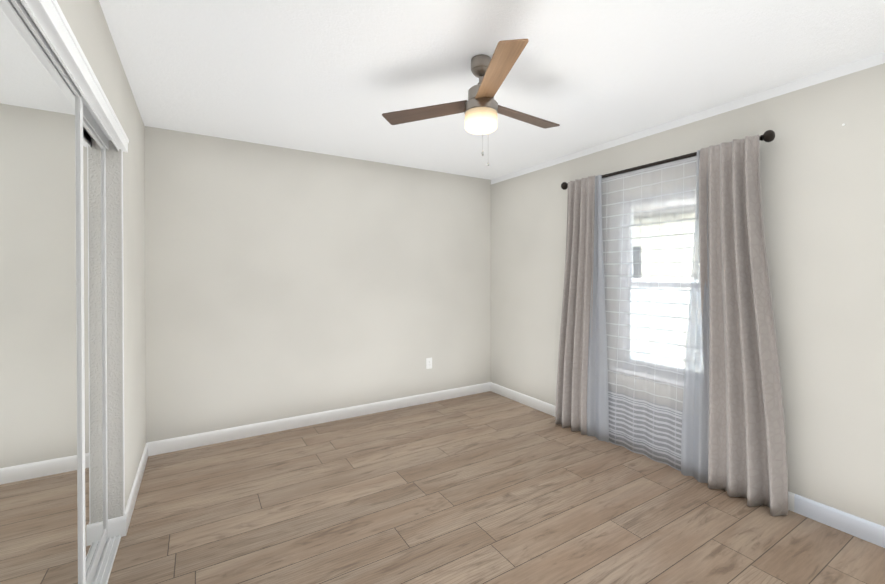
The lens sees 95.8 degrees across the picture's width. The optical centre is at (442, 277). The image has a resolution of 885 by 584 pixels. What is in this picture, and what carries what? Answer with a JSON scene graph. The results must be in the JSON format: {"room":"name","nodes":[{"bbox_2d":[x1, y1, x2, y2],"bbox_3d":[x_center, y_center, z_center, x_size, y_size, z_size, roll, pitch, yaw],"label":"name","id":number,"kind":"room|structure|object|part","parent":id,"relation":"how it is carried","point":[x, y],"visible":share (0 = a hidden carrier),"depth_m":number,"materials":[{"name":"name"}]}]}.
{"room":"empty bedroom","nodes":[
{"label":"empty bedroom","id":0,"kind":"room"},
{"bbox_2d":[57,0,145,507],"bbox_3d":[-1.164,0.115,1.151,0.115,2.440,4.155,0,0,-31],"label":"wall","id":1,"kind":"structure","parent":0,"point":[86,21],"depth_m":2.27,"materials":[{"name":"beige paint"}]},
{"bbox_2d":[25,0,128,151],"bbox_3d":[-1.231,-0.685,1.381,0.039,0.067,1.667,0,0,-31],"label":"trim","id":2,"kind":"structure","parent":1,"relation":"attached to","point":[52,21],"depth_m":1.24,"materials":[{"name":"white wood"}]},
{"bbox_2d":[121,150,124,515],"bbox_3d":[-1.651,0.287,2.067,0.004,1.885,0.023,0,0,-31],"label":"trim","id":3,"kind":"structure","parent":1,"relation":"attached to","point":[122,330],"depth_m":2.06,"materials":[{"name":"white wood"}]},
{"bbox_2d":[115,442,150,536],"bbox_3d":[-1.909,1.276,2.505,0.016,0.100,1.052,0,0,-31],"label":"baseboard","id":4,"kind":"structure","parent":1,"relation":"attached to","point":[117,526],"depth_m":2.28,"materials":[{"name":"white wood"}]},
{"bbox_2d":[106,140,122,518],"bbox_3d":[-1.697,0.314,2.028,0.114,2.030,0.003,0,0,-31],"label":"wall","id":5,"kind":"structure","parent":0,"point":[114,333],"depth_m":2.04,"materials":[{"name":"paint"}]},
{"bbox_2d":[145,126,490,442],"bbox_3d":[-0.855,0.097,3.854,3.505,2.440,0.140,0,0,-31],"label":"wall","id":6,"kind":"structure","parent":0,"point":[281,282],"depth_m":3.52,"materials":[{"name":"beige paint"}]},
{"bbox_2d":[151,382,490,455],"bbox_3d":[-0.814,1.268,3.796,3.225,0.100,0.014,0,0,-31],"label":"baseboard","id":7,"kind":"structure","parent":6,"relation":"attached to","point":[234,433],"depth_m":3.53,"materials":[{"name":"white wood"}]},
{"bbox_2d":[426,357,431,368],"bbox_3d":[-0.139,0.902,4.208,0.070,0.115,0.008,0,0,-31],"label":"duplex electrical outlet","id":8,"kind":"object","parent":6,"relation":"attached to","point":[428,363],"visible":1,"depth_m":4.20,"materials":[{"name":"white plastic"}]},
{"bbox_2d":[99,0,884,179],"bbox_3d":[-0.062,-1.169,1.814,4.265,0.120,4.435,0,0,-31],"label":"ceiling","id":9,"kind":"structure","parent":0,"point":[335,77],"depth_m":2.08,"materials":[{"name":"white paint"}]},
{"bbox_2d":[382,39,559,165],"bbox_3d":[0.289,-0.841,2.070,0.926,0.541,1.006,0,0,-31],"label":"ceiling fan","id":10,"kind":"object","parent":9,"relation":"hanging from","point":[480,108],"visible":1,"depth_m":1.99,"materials":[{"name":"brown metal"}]},
{"bbox_3d":[-0.086,-0.888,2.160,0.497,0.008,0.120,0,-9,23],"label":"blade","id":11,"kind":"part","parent":10,"relation":"part of","materials":[{"name":"brown wood"}]},
{"bbox_3d":[0.197,-0.795,2.042,0.166,0.084,0.166,0,0,-31],"label":"lamp shade","id":12,"kind":"part","parent":10,"relation":"part of","materials":[{"name":"white glass"}]},
{"bbox_3d":[0.236,-0.885,1.738,0.120,0.008,0.497,-9,2,-7],"label":"blade","id":13,"kind":"part","parent":10,"relation":"part of","materials":[{"name":"brown wood"}]},
{"label":"blade","id":14,"kind":"part","parent":10,"relation":"part of","materials":[{"name":"brown wood"}]},
{"bbox_2d":[107,391,884,583],"bbox_3d":[-0.062,1.391,1.831,4.265,0.120,4.435,0,0,-31],"label":"floor","id":15,"kind":"structure","parent":0,"point":[489,487],"depth_m":2.22,"materials":[{"name":"brown wood"}]},
{"bbox_2d":[92,534,120,583],"bbox_3d":[-1.258,1.327,1.325,0.092,0.014,1.665,0,0,-31],"label":"track","id":16,"kind":"object","parent":15,"relation":"on","point":[104,567],"visible":0.6,"depth_m":1.86,"materials":[{"name":"white metal"}]},
{"bbox_2d":[0,0,118,583],"bbox_3d":[-1.259,0.312,1.318,0.090,2.013,1.665,0,0,-31],"label":"mirrored closet doors","id":17,"kind":"structure","parent":16,"relation":"on","point":[55,137],"depth_m":1.13,"materials":[{"name":"mirror glass"},{"name":"white enamel"}]},
{"bbox_3d":[-1.065,0.308,1.042,0.013,1.892,0.868,0,0,-31],"label":"glass","id":18,"kind":"part","parent":17,"relation":"part of","materials":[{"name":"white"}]},
{"bbox_3d":[-1.065,0.329,1.042,0.028,1.982,0.970,0,0,-31],"label":"frame","id":19,"kind":"part","parent":17,"relation":"part of","materials":[{"name":"white metal"}]},
{"bbox_3d":[-1.469,0.307,1.629,0.013,1.886,0.804,0,0,-31],"label":"glass","id":20,"kind":"part","parent":17,"relation":"part of","materials":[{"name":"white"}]},
{"bbox_3d":[-1.469,0.328,1.629,0.028,1.976,0.906,0,0,-31],"label":"frame","id":21,"kind":"part","parent":17,"relation":"part of","materials":[{"name":"white metal"}]},
{"bbox_2d":[491,63,884,526],"bbox_3d":[1.700,0.104,2.895,0.140,2.440,4.155,0,0,-31],"label":"wall","id":22,"kind":"structure","parent":0,"point":[822,175],"depth_m":2.25,"materials":[{"name":"beige paint"}]},
{"bbox_2d":[610,186,695,385],"bbox_3d":[1.680,0.058,2.915,0.172,1.389,0.930,0,0,-31],"label":"window unit","id":23,"kind":"structure","parent":22,"relation":"in","point":[629,205],"depth_m":3.11,"materials":[{"name":"white plastic"}]},
{"bbox_3d":[1.695,0.370,2.926,0.042,0.676,0.790,0,0,-31],"label":"sash","id":24,"kind":"part","parent":23,"relation":"part of","materials":[{"name":"white plastic"}]},
{"bbox_3d":[1.699,0.367,2.929,0.005,0.592,0.720,0,0,-31],"label":"glass","id":25,"kind":"part","parent":23,"relation":"part of","materials":[{"name":"clear glass"}]},
{"bbox_3d":[1.728,-0.263,2.942,0.030,0.668,0.790,0,0,-31],"label":"sash","id":26,"kind":"part","parent":23,"relation":"part of","materials":[{"name":"white plastic"}]},
{"bbox_3d":[1.728,-0.263,2.942,0.005,0.610,0.732,0,0,-31],"label":"glass","id":27,"kind":"part","parent":23,"relation":"part of","materials":[{"name":"clear glass"}]},
{"bbox_2d":[561,130,774,189],"bbox_3d":[1.507,-0.817,2.956,0.120,0.069,1.558,0,0,-31],"label":"curtain rod","id":28,"kind":"object","parent":22,"relation":"attached to","point":[768,136],"visible":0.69,"depth_m":2.80,"materials":[{"name":"black metal"}]},
{"bbox_2d":[555,175,594,434],"bbox_3d":[1.128,0.240,3.438,0.096,2.148,0.428,0,0,-31],"label":"curtain","id":29,"kind":"object","parent":28,"relation":"hanging from","point":[571,393],"visible":0.96,"depth_m":3.41,"materials":[{"name":"fabric"}]},
{"bbox_2d":[587,175,608,441],"bbox_3d":[1.266,0.243,3.261,0.037,2.147,0.210,0,0,-31],"label":"curtain liner","id":30,"kind":"object","parent":28,"relation":"hanging from","point":[597,406],"visible":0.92,"depth_m":3.24,"materials":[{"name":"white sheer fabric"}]},
{"bbox_2d":[602,156,696,470],"bbox_3d":[1.478,0.246,2.972,0.027,2.146,0.905,0,0,-31],"label":"sheer curtain","id":31,"kind":"object","parent":28,"relation":"hanging from","point":[635,404],"visible":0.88,"depth_m":2.93,"materials":[{"name":"white fabric"}]},
{"bbox_2d":[681,150,708,482],"bbox_3d":[1.659,0.247,2.611,0.042,2.147,0.190,0,0,-31],"label":"curtain liner","id":32,"kind":"object","parent":28,"relation":"hanging from","point":[695,438],"visible":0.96,"depth_m":2.61,"materials":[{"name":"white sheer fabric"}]},
{"bbox_2d":[699,135,787,515],"bbox_3d":[1.773,0.247,2.385,0.099,2.148,0.447,0,0,-31],"label":"curtain","id":33,"kind":"object","parent":28,"relation":"hanging from","point":[747,456],"visible":1,"depth_m":2.39,"materials":[{"name":"fabric"}]},
{"bbox_2d":[491,382,884,547],"bbox_3d":[1.638,1.274,2.856,0.014,0.100,4.140,0,0,-31],"label":"baseboard","id":34,"kind":"structure","parent":22,"relation":"attached to","point":[860,528],"depth_m":2.19,"materials":[{"name":"white wood"}]},
{"bbox_2d":[491,52,884,183],"bbox_3d":[1.639,-1.089,2.851,0.001,0.055,4.155,0,0,-31],"label":"crown molding","id":35,"kind":"structure","parent":22,"relation":"attached to","point":[855,66],"depth_m":2.56,"materials":[{"name":"white paint"}]},
{"label":"outside","id":36,"kind":"structure","parent":0,"visible":0},
{"bbox_3d":[17.218,1.708,12.794,36.615,0.100,44.000,0,0,-31],"label":"lawn","id":37,"kind":"structure","parent":36,"visible":0},
{"bbox_2d":[631,278,690,368],"bbox_3d":[3.326,0.861,5.498,0.070,1.690,30.000,0,0,-31],"label":"fence","id":38,"kind":"object","parent":37,"relation":"on","point":[672,305],"depth_m":5.75,"materials":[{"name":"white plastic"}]},
{"bbox_2d":[633,212,694,350],"bbox_3d":[10.315,0.144,7.408,8.000,3.100,16.000,0,0,-31],"label":"house","id":39,"kind":"structure","parent":37,"relation":"on","point":[648,271],"depth_m":8.66,"materials":[{"name":"white"}]},
{"bbox_2d":[633,246,640,277],"bbox_3d":[6.235,-0.050,6.386,0.030,1.300,8.500,0,0,-31],"label":"window","id":40,"kind":"structure","parent":39,"relation":"attached to","point":[637,261],"depth_m":9.24,"materials":[{"name":"black"}]},
{"bbox_2d":[633,198,695,219],"bbox_3d":[10.315,-2.416,7.391,8.800,2.180,16.800,0,0,-31],"label":"roof","id":41,"kind":"structure","parent":39,"relation":"on","point":[667,211],"depth_m":8.45,"materials":[{"name":"grey"}]}
]}

